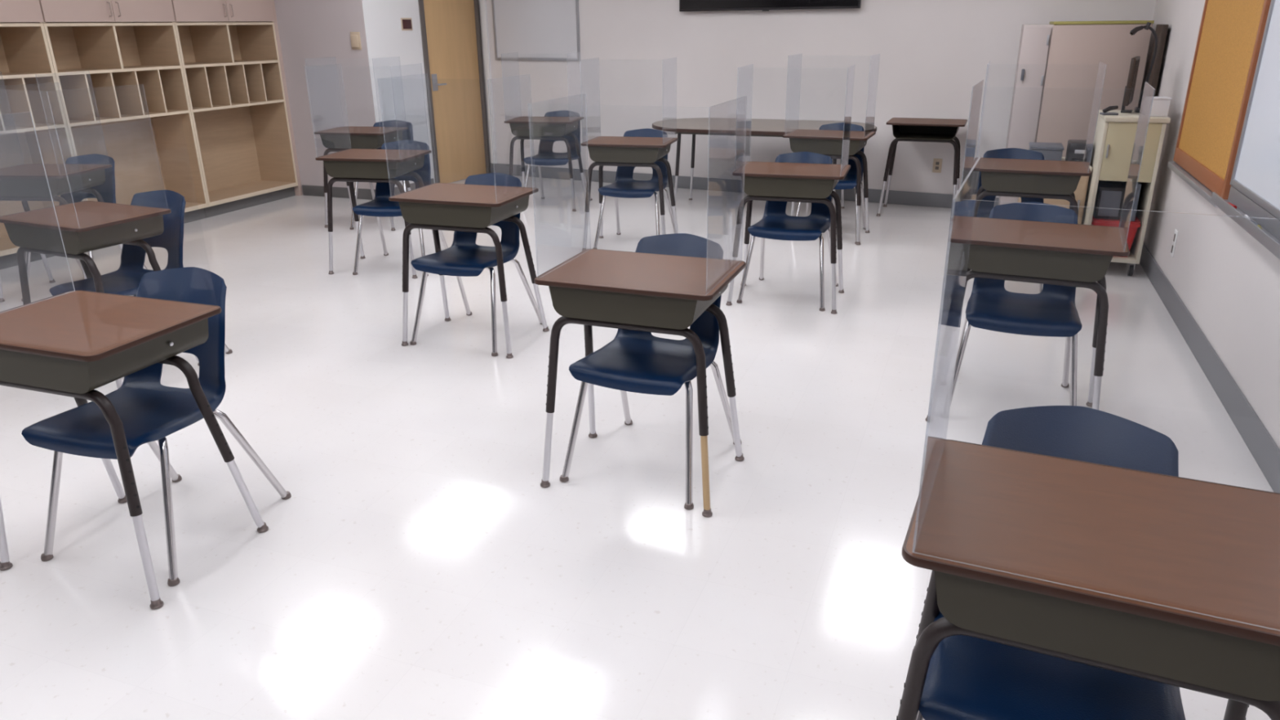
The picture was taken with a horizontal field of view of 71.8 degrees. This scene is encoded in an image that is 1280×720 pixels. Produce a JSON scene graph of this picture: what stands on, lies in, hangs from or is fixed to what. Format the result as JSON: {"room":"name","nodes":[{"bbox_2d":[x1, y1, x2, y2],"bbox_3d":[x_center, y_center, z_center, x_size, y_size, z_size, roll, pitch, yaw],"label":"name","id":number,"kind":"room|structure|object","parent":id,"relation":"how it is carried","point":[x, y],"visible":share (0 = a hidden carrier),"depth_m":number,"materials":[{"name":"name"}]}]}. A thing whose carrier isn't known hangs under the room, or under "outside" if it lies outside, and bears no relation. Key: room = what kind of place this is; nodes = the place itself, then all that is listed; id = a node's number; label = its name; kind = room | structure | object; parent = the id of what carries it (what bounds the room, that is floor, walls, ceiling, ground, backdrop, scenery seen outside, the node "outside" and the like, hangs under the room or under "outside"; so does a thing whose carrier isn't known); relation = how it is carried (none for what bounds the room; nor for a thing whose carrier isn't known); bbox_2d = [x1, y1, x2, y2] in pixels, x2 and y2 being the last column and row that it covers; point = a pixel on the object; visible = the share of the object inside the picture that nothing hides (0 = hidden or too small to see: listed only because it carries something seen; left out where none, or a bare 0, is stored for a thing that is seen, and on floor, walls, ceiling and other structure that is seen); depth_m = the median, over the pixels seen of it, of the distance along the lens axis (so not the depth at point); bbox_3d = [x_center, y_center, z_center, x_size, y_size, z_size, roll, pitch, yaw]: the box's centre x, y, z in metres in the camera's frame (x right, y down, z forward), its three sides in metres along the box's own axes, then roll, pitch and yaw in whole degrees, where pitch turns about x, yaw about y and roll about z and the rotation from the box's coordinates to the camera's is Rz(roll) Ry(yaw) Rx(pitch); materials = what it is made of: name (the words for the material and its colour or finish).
{"room":"classroom","nodes":[
{"label":"classroom","id":0,"kind":"room"},
{"bbox_2d":[274,0,376,193],"bbox_3d":[-3.139,-2.912,8.229,1.530,2.750,0.120,7,22,19],"label":"wall","id":1,"kind":"structure","parent":0,"point":[327,95],"depth_m":8.16,"materials":[{"name":"white paint"}]},
{"bbox_2d":[271,0,302,195],"bbox_3d":[-3.560,-2.747,8.371,0.445,2.350,0.042,7,22,19],"label":"trim","id":2,"kind":"structure","parent":1,"relation":"attached to","point":[298,189],"depth_m":8.41,"materials":[{"name":"beige laminate"}]},
{"bbox_2d":[302,185,375,199],"bbox_3d":[-2.875,-1.618,8.546,0.950,0.100,0.012,7,22,19],"label":"baseboard","id":3,"kind":"structure","parent":1,"relation":"attached to","point":[309,190],"depth_m":8.56,"materials":[{"name":"grey"}]},
{"bbox_2d":[350,31,361,49],"bbox_3d":[-2.554,-2.862,7.924,0.100,0.150,0.035,7,22,19],"label":"wall thermostat","id":4,"kind":"object","parent":1,"relation":"attached to","point":[355,37],"visible":1,"depth_m":7.91,"materials":[{"name":"beige plastic"}]},
{"bbox_2d":[361,0,435,186],"bbox_3d":[-2.121,-3.088,8.658,0.120,2.750,1.700,9,23,25],"label":"wall","id":5,"kind":"structure","parent":0,"point":[399,92],"depth_m":8.29,"materials":[{"name":"white paint"}]},
{"bbox_2d":[400,17,413,30],"bbox_3d":[-2.194,-3.162,8.321,0.010,0.110,0.150,9,23,24],"label":"room sign","id":6,"kind":"object","parent":5,"relation":"attached to","point":[406,23],"visible":1,"depth_m":8.31,"materials":[{"name":"brown plastic"}]},
{"bbox_2d":[394,177,434,195],"bbox_3d":[-2.260,-1.684,8.700,0.012,0.100,0.720,9,23,25],"label":"baseboard","id":7,"kind":"structure","parent":5,"relation":"attached to","point":[412,185],"depth_m":8.68,"materials":[{"name":"grey"}]},
{"bbox_2d":[417,0,490,182],"bbox_3d":[-1.920,-2.895,9.088,0.179,2.080,0.952,9,23,25],"label":"door","id":8,"kind":"structure","parent":5,"relation":"in","point":[451,29],"depth_m":9.12,"materials":[{"name":"brown wood"}]},
{"bbox_2d":[0,175,1273,719],"bbox_3d":[-1.288,-0.067,4.703,8.060,0.100,10.850,7,22,19],"label":"floor","id":9,"kind":"structure","parent":0,"point":[418,563],"depth_m":3.13,"materials":[{"name":"tile"}]},
{"bbox_2d":[0,0,84,269],"bbox_3d":[-4.534,-1.788,5.883,0.488,2.350,1.123,7,22,19],"label":"tall cabinet","id":10,"kind":"object","parent":9,"relation":"on","point":[24,51],"visible":0.7,"depth_m":6.31,"materials":[{"name":"beige laminate"}]},
{"bbox_2d":[0,22,40,26],"bbox_3d":[-4.557,-2.174,5.744,0.428,0.022,1.081,7,22,19],"label":"shelf","id":11,"kind":"object","parent":10,"relation":"attached to","point":[2,24],"depth_m":6.04,"materials":[{"name":"beige laminate"}]},
{"bbox_2d":[0,72,52,79],"bbox_3d":[-4.553,-1.866,5.861,0.428,0.022,1.081,7,22,19],"label":"shelf","id":12,"kind":"object","parent":10,"relation":"attached to","point":[2,75],"depth_m":6.15,"materials":[{"name":"beige laminate"}]},
{"bbox_2d":[0,123,64,134],"bbox_3d":[-4.549,-1.536,5.987,0.428,0.022,1.081,7,22,19],"label":"shelf","id":13,"kind":"object","parent":10,"relation":"attached to","point":[9,128],"depth_m":6.23,"materials":[{"name":"beige laminate"}]},
{"bbox_2d":[0,164,122,302],"bbox_3d":[-3.584,-0.783,5.437,0.639,0.768,0.463,2,21,6],"label":"student desk","id":14,"kind":"object","parent":9,"relation":"on","point":[24,183],"visible":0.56,"depth_m":5.19,"materials":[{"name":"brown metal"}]},
{"bbox_2d":[21,153,147,301],"bbox_3d":[-3.492,-0.829,5.491,0.519,0.812,0.583,2,21,8],"label":"chair","id":15,"kind":"object","parent":9,"relation":"on","point":[107,190],"visible":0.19,"depth_m":5.58,"materials":[{"name":"blue plastic"}]},
{"bbox_2d":[0,200,199,389],"bbox_3d":[-2.524,-0.306,4.151,0.639,0.768,0.463,9,23,23],"label":"student desk","id":16,"kind":"object","parent":9,"relation":"on","point":[85,226],"visible":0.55,"depth_m":3.93,"materials":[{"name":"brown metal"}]},
{"bbox_2d":[39,0,208,223],"bbox_3d":[-4.138,-2.167,6.867,0.488,2.350,1.123,7,22,19],"label":"tall cabinet","id":17,"kind":"object","parent":9,"relation":"on","point":[106,44],"visible":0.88,"depth_m":7.11,"materials":[{"name":"beige laminate"}]},
{"bbox_2d":[46,22,172,26],"bbox_3d":[-4.160,-2.553,6.727,0.428,0.022,1.081,7,22,19],"label":"shelf","id":18,"kind":"object","parent":17,"relation":"attached to","point":[48,24],"depth_m":6.73,"materials":[{"name":"beige laminate"}]},
{"bbox_2d":[57,65,180,75],"bbox_3d":[-4.156,-2.245,6.844,0.428,0.022,1.081,7,22,19],"label":"shelf","id":19,"kind":"object","parent":17,"relation":"attached to","point":[62,70],"depth_m":6.82,"materials":[{"name":"beige laminate"}]},
{"bbox_2d":[68,109,188,126],"bbox_3d":[-4.152,-1.915,6.970,0.428,0.022,1.081,7,22,19],"label":"shelf","id":20,"kind":"object","parent":17,"relation":"attached to","point":[100,117],"depth_m":6.87,"materials":[{"name":"beige laminate"}]},
{"bbox_2d":[0,289,268,609],"bbox_3d":[-1.602,0.242,2.681,0.639,0.768,0.463,7,22,18],"label":"student desk","id":21,"kind":"object","parent":9,"relation":"on","point":[75,344],"visible":0.92,"depth_m":2.48,"materials":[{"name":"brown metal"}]},
{"bbox_2d":[0,111,176,313],"bbox_3d":[-1.609,-0.376,2.445,0.576,0.553,0.430,7,22,18],"label":"shield","id":22,"kind":"object","parent":21,"relation":"on","point":[23,112],"visible":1,"depth_m":2.70,"materials":[{"name":"clear plastic"}]},
{"bbox_2d":[49,189,232,353],"bbox_3d":[-2.409,-0.356,4.217,0.519,0.812,0.583,7,22,19],"label":"chair","id":23,"kind":"object","parent":9,"relation":"on","point":[125,281],"visible":0.56,"depth_m":4.27,"materials":[{"name":"blue plastic"}]},
{"bbox_2d":[21,266,291,586],"bbox_3d":[-1.548,0.171,2.804,0.519,0.812,0.583,5,22,16],"label":"chair","id":24,"kind":"object","parent":9,"relation":"on","point":[149,411],"visible":0.73,"depth_m":2.78,"materials":[{"name":"blue plastic"}]},
{"bbox_2d":[171,0,297,217],"bbox_3d":[-3.741,-2.546,7.850,0.488,2.350,1.123,7,22,19],"label":"tall cabinet","id":25,"kind":"object","parent":9,"relation":"on","point":[228,51],"visible":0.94,"depth_m":8.15,"materials":[{"name":"beige laminate"}]},
{"bbox_2d":[177,22,272,25],"bbox_3d":[-3.763,-2.933,7.710,0.428,0.022,1.081,7,22,19],"label":"shelf","id":26,"kind":"object","parent":25,"relation":"attached to","point":[178,23],"depth_m":7.64,"materials":[{"name":"beige laminate"}]},
{"bbox_2d":[184,59,278,67],"bbox_3d":[-3.760,-2.624,7.827,0.428,0.022,1.081,7,22,19],"label":"shelf","id":27,"kind":"object","parent":25,"relation":"attached to","point":[188,63],"depth_m":7.84,"materials":[{"name":"beige laminate"}]},
{"bbox_2d":[192,98,284,111],"bbox_3d":[-3.756,-2.294,7.953,0.428,0.022,1.081,7,22,19],"label":"shelf","id":28,"kind":"object","parent":25,"relation":"attached to","point":[197,107],"depth_m":7.88,"materials":[{"name":"beige laminate"}]},
{"bbox_2d":[313,125,410,231],"bbox_3d":[-2.248,-1.506,7.294,0.639,0.768,0.463,4,21,13],"label":"student desk","id":29,"kind":"object","parent":9,"relation":"on","point":[340,138],"visible":0.55,"depth_m":7.04,"materials":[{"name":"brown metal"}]},
{"bbox_2d":[315,148,432,278],"bbox_3d":[-1.732,-0.991,5.923,0.639,0.768,0.463,4,21,12],"label":"student desk","id":30,"kind":"object","parent":9,"relation":"on","point":[350,166],"visible":0.87,"depth_m":5.68,"materials":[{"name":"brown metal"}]},
{"bbox_2d":[350,120,413,229],"bbox_3d":[-2.085,-1.537,7.307,0.519,0.812,0.583,2,21,6],"label":"chair","id":31,"kind":"object","parent":9,"relation":"on","point":[407,134],"visible":0.13,"depth_m":7.39,"materials":[{"name":"blue plastic"}]},
{"bbox_2d":[352,139,448,275],"bbox_3d":[-1.633,-1.040,5.988,0.519,0.812,0.583,2,21,6],"label":"chair","id":32,"kind":"object","parent":9,"relation":"on","point":[380,206],"visible":0.57,"depth_m":6.04,"materials":[{"name":"blue plastic"}]},
{"bbox_2d":[388,182,549,358],"bbox_3d":[-0.867,-0.475,4.543,0.639,0.768,0.463,6,22,18],"label":"student desk","id":33,"kind":"object","parent":9,"relation":"on","point":[436,206],"visible":0.96,"depth_m":4.32,"materials":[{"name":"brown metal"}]},
{"bbox_2d":[409,172,542,356],"bbox_3d":[-0.855,-0.523,4.605,0.519,0.812,0.583,7,22,21],"label":"chair","id":34,"kind":"object","parent":9,"relation":"on","point":[464,258],"visible":0.59,"depth_m":4.58,"materials":[{"name":"blue plastic"}]},
{"bbox_2d":[503,115,586,211],"bbox_3d":[-0.837,-1.766,7.932,0.639,0.768,0.463,4,21,11],"label":"student desk","id":35,"kind":"object","parent":9,"relation":"on","point":[531,127],"visible":0.79,"depth_m":7.68,"materials":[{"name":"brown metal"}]},
{"bbox_2d":[523,110,592,211],"bbox_3d":[-0.758,-1.809,7.979,0.519,0.812,0.583,4,21,13],"label":"chair","id":36,"kind":"object","parent":9,"relation":"on","point":[545,156],"visible":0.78,"depth_m":8.02,"materials":[{"name":"blue plastic"}]},
{"bbox_2d":[580,136,678,251],"bbox_3d":[-0.064,-1.203,6.427,0.639,0.768,0.463,5,21,14],"label":"student desk","id":37,"kind":"object","parent":9,"relation":"on","point":[620,151],"visible":0.84,"depth_m":6.18,"materials":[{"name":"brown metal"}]},
{"bbox_2d":[592,128,675,248],"bbox_3d":[-0.021,-1.256,6.503,0.519,0.812,0.583,6,22,16],"label":"chair","id":38,"kind":"object","parent":9,"relation":"on","point":[624,185],"visible":0.66,"depth_m":6.52,"materials":[{"name":"blue plastic"}]},
{"bbox_2d":[533,248,746,517],"bbox_3d":[0.014,0.055,3.120,0.639,0.768,0.463,7,22,19],"label":"student desk","id":39,"kind":"object","parent":9,"relation":"on","point":[648,292],"visible":0.97,"depth_m":2.90,"materials":[{"name":"brown wood"}]},
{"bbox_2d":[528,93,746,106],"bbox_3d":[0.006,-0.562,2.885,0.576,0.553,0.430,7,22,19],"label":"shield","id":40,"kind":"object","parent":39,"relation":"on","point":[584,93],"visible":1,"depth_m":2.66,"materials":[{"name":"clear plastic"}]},
{"bbox_2d":[560,233,741,510],"bbox_3d":[0.057,0.001,3.200,0.519,0.812,0.583,9,23,23],"label":"chair","id":41,"kind":"object","parent":9,"relation":"on","point":[634,361],"visible":0.65,"depth_m":3.16,"materials":[{"name":"blue plastic"}]},
{"bbox_2d":[652,117,876,209],"bbox_3d":[1.040,-1.673,7.685,1.922,0.726,0.954,7,22,19],"label":"table","id":42,"kind":"object","parent":9,"relation":"on","point":[696,126],"visible":0.62,"depth_m":7.56,"materials":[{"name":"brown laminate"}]},
{"bbox_2d":[736,151,838,311],"bbox_3d":[0.906,-0.782,5.229,0.519,0.812,0.583,7,22,19],"label":"chair","id":43,"kind":"object","parent":9,"relation":"on","point":[775,224],"visible":0.7,"depth_m":5.20,"materials":[{"name":"blue plastic"}]},
{"bbox_2d":[725,161,850,314],"bbox_3d":[0.869,-0.725,5.142,0.639,0.768,0.463,6,22,17],"label":"student desk","id":44,"kind":"object","parent":9,"relation":"on","point":[797,182],"visible":0.94,"depth_m":4.91,"materials":[{"name":"brown wood"}]},
{"bbox_2d":[737,63,855,175],"bbox_3d":[0.861,-1.342,4.906,0.576,0.553,0.430,6,22,17],"label":"shield","id":45,"kind":"object","parent":44,"relation":"on","point":[851,70],"visible":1,"depth_m":4.79,"materials":[{"name":"clear plastic"}]},
{"bbox_2d":[782,128,875,244],"bbox_3d":[1.410,-1.320,6.687,0.639,0.768,0.463,8,22,21],"label":"student desk","id":46,"kind":"object","parent":9,"relation":"on","point":[825,142],"visible":0.63,"depth_m":6.44,"materials":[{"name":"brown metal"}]},
{"bbox_2d":[795,122,866,244],"bbox_3d":[1.474,-1.360,6.729,0.519,0.812,0.583,7,22,19],"label":"chair","id":47,"kind":"object","parent":9,"relation":"on","point":[849,181],"visible":0.27,"depth_m":6.75,"materials":[{"name":"blue plastic"}]},
{"bbox_2d":[875,117,967,216],"bbox_3d":[2.372,-1.611,7.423,0.639,0.768,0.463,7,22,21],"label":"student desk","id":48,"kind":"object","parent":9,"relation":"on","point":[904,129],"visible":0.9,"depth_m":7.38,"materials":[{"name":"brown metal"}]},
{"bbox_2d":[976,147,1044,293],"bbox_3d":[2.183,-0.817,5.279,0.519,0.812,0.583,7,22,19],"label":"chair","id":49,"kind":"object","parent":9,"relation":"on","point":[986,205],"visible":0.2,"depth_m":5.38,"materials":[{"name":"blue plastic"}]},
{"bbox_2d":[950,201,1082,405],"bbox_3d":[1.589,-0.203,3.687,0.519,0.812,0.583,7,22,21],"label":"chair","id":50,"kind":"object","parent":9,"relation":"on","point":[1051,312],"visible":0.64,"depth_m":3.64,"materials":[{"name":"blue plastic"}]},
{"bbox_2d":[925,216,1129,421],"bbox_3d":[1.554,-0.136,3.573,0.639,0.768,0.463,9,23,23],"label":"student desk","id":51,"kind":"object","parent":9,"relation":"on","point":[1051,253],"visible":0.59,"depth_m":3.32,"materials":[{"name":"brown wood"}]},
{"bbox_2d":[960,79,1155,251],"bbox_3d":[1.546,-0.753,3.337,0.576,0.553,0.430,9,23,23],"label":"shield","id":52,"kind":"object","parent":51,"relation":"on","point":[1148,96],"visible":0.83,"depth_m":3.26,"materials":[{"name":"clear plastic"}]},
{"bbox_2d":[973,157,1091,217],"bbox_3d":[2.226,-0.753,5.172,0.639,0.768,0.463,8,22,21],"label":"student desk","id":53,"kind":"object","parent":9,"relation":"on","point":[1007,177],"visible":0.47,"depth_m":4.91,"materials":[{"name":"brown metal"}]},
{"bbox_2d":[975,60,1106,173],"bbox_3d":[2.218,-1.370,4.936,0.576,0.553,0.430,8,22,21],"label":"shield","id":54,"kind":"object","parent":53,"relation":"on","point":[1102,66],"visible":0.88,"depth_m":4.85,"materials":[{"name":"clear plastic"}]},
{"bbox_2d":[915,405,1185,719],"bbox_3d":[0.780,0.567,1.689,0.519,0.812,0.583,9,23,23],"label":"chair","id":55,"kind":"object","parent":9,"relation":"on","point":[968,677],"visible":0.38,"depth_m":1.60,"materials":[{"name":"blue plastic"}]},
{"bbox_2d":[1017,156,1092,224],"bbox_3d":[2.788,-1.029,6.045,0.412,0.650,0.485,7,22,19],"label":"base cabinet","id":56,"kind":"object","parent":9,"relation":"on","point":[1080,193],"visible":0.17,"depth_m":5.76,"materials":[{"name":"beige laminate"}]},
{"bbox_2d":[1028,142,1064,160],"bbox_3d":[2.724,-1.395,5.944,0.205,0.105,0.250,7,22,19],"label":"storage box","id":57,"kind":"object","parent":56,"relation":"on","point":[1051,151],"visible":0.79,"depth_m":5.83,"materials":[{"name":"grey plastic"}]},
{"bbox_2d":[1065,139,1093,164],"bbox_3d":[2.888,-1.367,5.816,0.140,0.140,0.206,7,22,19],"label":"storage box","id":58,"kind":"object","parent":56,"relation":"on","point":[1075,150],"visible":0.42,"depth_m":5.74,"materials":[{"name":"black plastic"}]},
{"bbox_2d":[998,20,1154,204],"bbox_3d":[3.287,-1.787,6.791,0.834,1.525,0.580,7,22,19],"label":"cabinet","id":59,"kind":"object","parent":9,"relation":"on","point":[1042,110],"visible":0.62,"depth_m":6.44,"materials":[{"name":"grey wood"}]},
{"bbox_2d":[896,439,1279,719],"bbox_3d":[0.780,0.629,1.589,0.639,0.768,0.463,8,23,23],"label":"student desk","id":60,"kind":"object","parent":9,"relation":"on","point":[1173,580],"visible":0.94,"depth_m":1.38,"materials":[{"name":"brown wood"}]},
{"bbox_2d":[911,155,981,551],"bbox_3d":[0.772,0.011,1.353,0.576,0.553,0.430,8,23,23],"label":"shield","id":61,"kind":"object","parent":60,"relation":"on","point":[963,202],"visible":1,"depth_m":1.40,"materials":[{"name":"clear plastic"}]},
{"bbox_2d":[1080,109,1170,275],"bbox_3d":[3.079,-1.077,5.691,0.349,0.984,0.485,7,22,19],"label":"cart","id":62,"kind":"object","parent":9,"relation":"on","point":[1115,135],"visible":0.46,"depth_m":5.44,"materials":[{"name":"beige"}]},
{"bbox_2d":[1099,105,1118,115],"bbox_3d":[2.896,-1.541,5.452,0.092,0.055,0.060,1,21,3],"label":"stapler","id":63,"kind":"object","parent":62,"relation":"on","point":[1105,110],"visible":1,"depth_m":5.44,"materials":[{"name":"grey plastic"}]},
{"bbox_2d":[1091,215,1141,257],"bbox_3d":[3.050,-0.807,5.719,0.279,0.231,0.256,7,22,19],"label":"bin","id":64,"kind":"object","parent":62,"relation":"on","point":[1134,225],"visible":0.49,"depth_m":5.59,"materials":[{"name":"red plastic"}]},
{"bbox_2d":[1093,182,1124,219],"bbox_3d":[3.004,-1.022,5.675,0.145,0.200,0.204,7,22,19],"label":"speaker box","id":65,"kind":"object","parent":64,"relation":"on","point":[1109,197],"visible":0.9,"depth_m":5.59,"materials":[{"name":"black plastic"}]},
{"bbox_2d":[1097,190,1122,216],"bbox_3d":[2.969,-0.989,5.588,0.115,0.160,0.005,7,22,19],"label":"grille","id":66,"kind":"object","parent":65,"relation":"attached to","point":[1109,202],"depth_m":5.59,"materials":[{"name":"grey plastic"}]},
{"bbox_2d":[1120,181,1141,221],"bbox_3d":[3.112,-1.018,5.611,0.064,0.235,0.202,7,22,19],"label":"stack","id":67,"kind":"object","parent":64,"relation":"on","point":[1139,184],"visible":0.25,"depth_m":5.52,"materials":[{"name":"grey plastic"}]},
{"bbox_2d":[1111,249,1136,263],"bbox_3d":[3.079,-0.714,5.834,0.289,0.025,0.460,7,22,19],"label":"shelf","id":68,"kind":"object","parent":62,"relation":"attached to","point":[1131,259],"depth_m":5.62,"materials":[{"name":"beige wood"}]},
{"bbox_2d":[1120,56,1140,112],"bbox_3d":[3.077,-1.723,5.538,0.060,0.330,0.340,12,24,30],"label":"computer monitor","id":69,"kind":"object","parent":62,"relation":"on","point":[1130,87],"visible":1,"depth_m":5.43,"materials":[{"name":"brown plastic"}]},
{"bbox_2d":[1129,22,1157,112],"bbox_3d":[3.104,-1.821,5.508,0.172,0.533,0.087,7,22,19],"label":"camera","id":70,"kind":"object","parent":62,"relation":"on","point":[1135,29],"visible":0.81,"depth_m":5.43,"materials":[{"name":"black plastic"}]},
{"bbox_2d":[1150,96,1172,116],"bbox_3d":[3.134,-1.540,5.365,0.115,0.108,0.145,5,22,14],"label":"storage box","id":71,"kind":"object","parent":62,"relation":"on","point":[1160,107],"visible":0.56,"depth_m":5.30,"materials":[{"name":"white plastic"}]},
{"bbox_2d":[478,0,1155,197],"bbox_3d":[1.135,-2.910,8.088,6.486,2.750,0.120,10,23,25],"label":"wall","id":72,"kind":"structure","parent":0,"point":[930,60],"depth_m":8.02,"materials":[{"name":"white paint"}]},
{"bbox_2d":[480,0,497,163],"bbox_3d":[-1.624,-3.403,9.302,0.060,2.630,0.030,10,23,25],"label":"trim","id":73,"kind":"structure","parent":72,"relation":"attached to","point":[482,2],"depth_m":9.45,"materials":[{"name":"white"}]},
{"bbox_2d":[491,0,580,61],"bbox_3d":[-1.069,-3.663,8.905,1.030,1.225,0.022,10,23,25],"label":"whiteboard","id":74,"kind":"object","parent":72,"relation":"attached to","point":[526,29],"visible":1,"depth_m":9.01,"materials":[{"name":"grey"}]},
{"bbox_2d":[489,162,999,208],"bbox_3d":[1.098,-1.664,8.511,6.236,0.120,0.012,10,23,25],"label":"baseboard","id":75,"kind":"structure","parent":72,"relation":"attached to","point":[895,197],"depth_m":8.68,"materials":[{"name":"grey"}]},
{"bbox_2d":[679,0,861,11],"bbox_3d":[1.124,-3.557,7.725,1.680,0.943,0.076,10,23,25],"label":"television","id":76,"kind":"object","parent":72,"relation":"attached to","point":[684,5],"visible":1,"depth_m":7.86,"materials":[{"name":"black plastic"}]},
{"bbox_2d":[932,158,942,173],"bbox_3d":[2.587,-1.692,7.695,0.074,0.120,0.009,10,23,25],"label":"wall outlet","id":77,"kind":"object","parent":72,"relation":"attached to","point":[937,162],"visible":1,"depth_m":7.69,"materials":[{"name":"beige plastic"}]},
{"bbox_2d":[1146,24,1168,96],"bbox_3d":[3.564,-1.584,6.282,0.038,1.500,0.250,7,22,19],"label":"panel","id":78,"kind":"object","parent":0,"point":[1161,30],"visible":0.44,"depth_m":6.00,"materials":[{"name":"brown plastic"}]},
{"bbox_2d":[1137,0,1279,448],"bbox_3d":[2.247,-0.814,2.547,0.120,2.750,10.020,7,22,19],"label":"wall","id":79,"kind":"structure","parent":0,"point":[1227,280],"depth_m":4.27,"materials":[{"name":"white paint"}]},
{"bbox_2d":[1169,229,1177,257],"bbox_3d":[3.055,-0.668,5.060,0.009,0.150,0.072,7,22,19],"label":"wall outlet","id":80,"kind":"object","parent":79,"relation":"attached to","point":[1175,234],"visible":1,"depth_m":5.04,"materials":[{"name":"white plastic"}]},
{"bbox_2d":[1170,233,1175,253],"bbox_3d":[3.052,-0.668,5.061,0.004,0.110,0.024,7,22,19],"label":"socket","id":81,"kind":"object","parent":80,"relation":"attached to","point":[1173,246],"depth_m":5.05,"materials":[{"name":"grey plastic"}]},
{"bbox_2d":[1139,243,1279,493],"bbox_3d":[2.177,0.424,2.978,0.012,0.130,9.650,7,22,19],"label":"baseboard","id":82,"kind":"structure","parent":79,"relation":"attached to","point":[1264,449],"depth_m":3.83,"materials":[{"name":"grey"}]},
{"bbox_2d":[1167,0,1271,207],"bbox_3d":[2.922,-1.619,4.421,0.049,1.475,1.310,7,22,19],"label":"cork board","id":83,"kind":"object","parent":79,"relation":"attached to","point":[1231,32],"visible":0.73,"depth_m":4.41,"materials":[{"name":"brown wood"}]},
{"bbox_2d":[1210,0,1279,259],"bbox_3d":[2.120,-0.889,2.466,0.080,1.450,3.060,7,22,19],"label":"whiteboard","id":84,"kind":"object","parent":79,"relation":"attached to","point":[1255,182],"visible":1,"depth_m":3.66,"materials":[{"name":"white"}]},
{"bbox_2d":[1210,185,1279,259],"bbox_3d":[2.127,-0.247,2.711,0.080,0.075,3.060,7,22,19],"label":"marker tray","id":85,"kind":"object","parent":84,"relation":"on","point":[1269,221],"depth_m":3.56,"materials":[{"name":"silver metal"}]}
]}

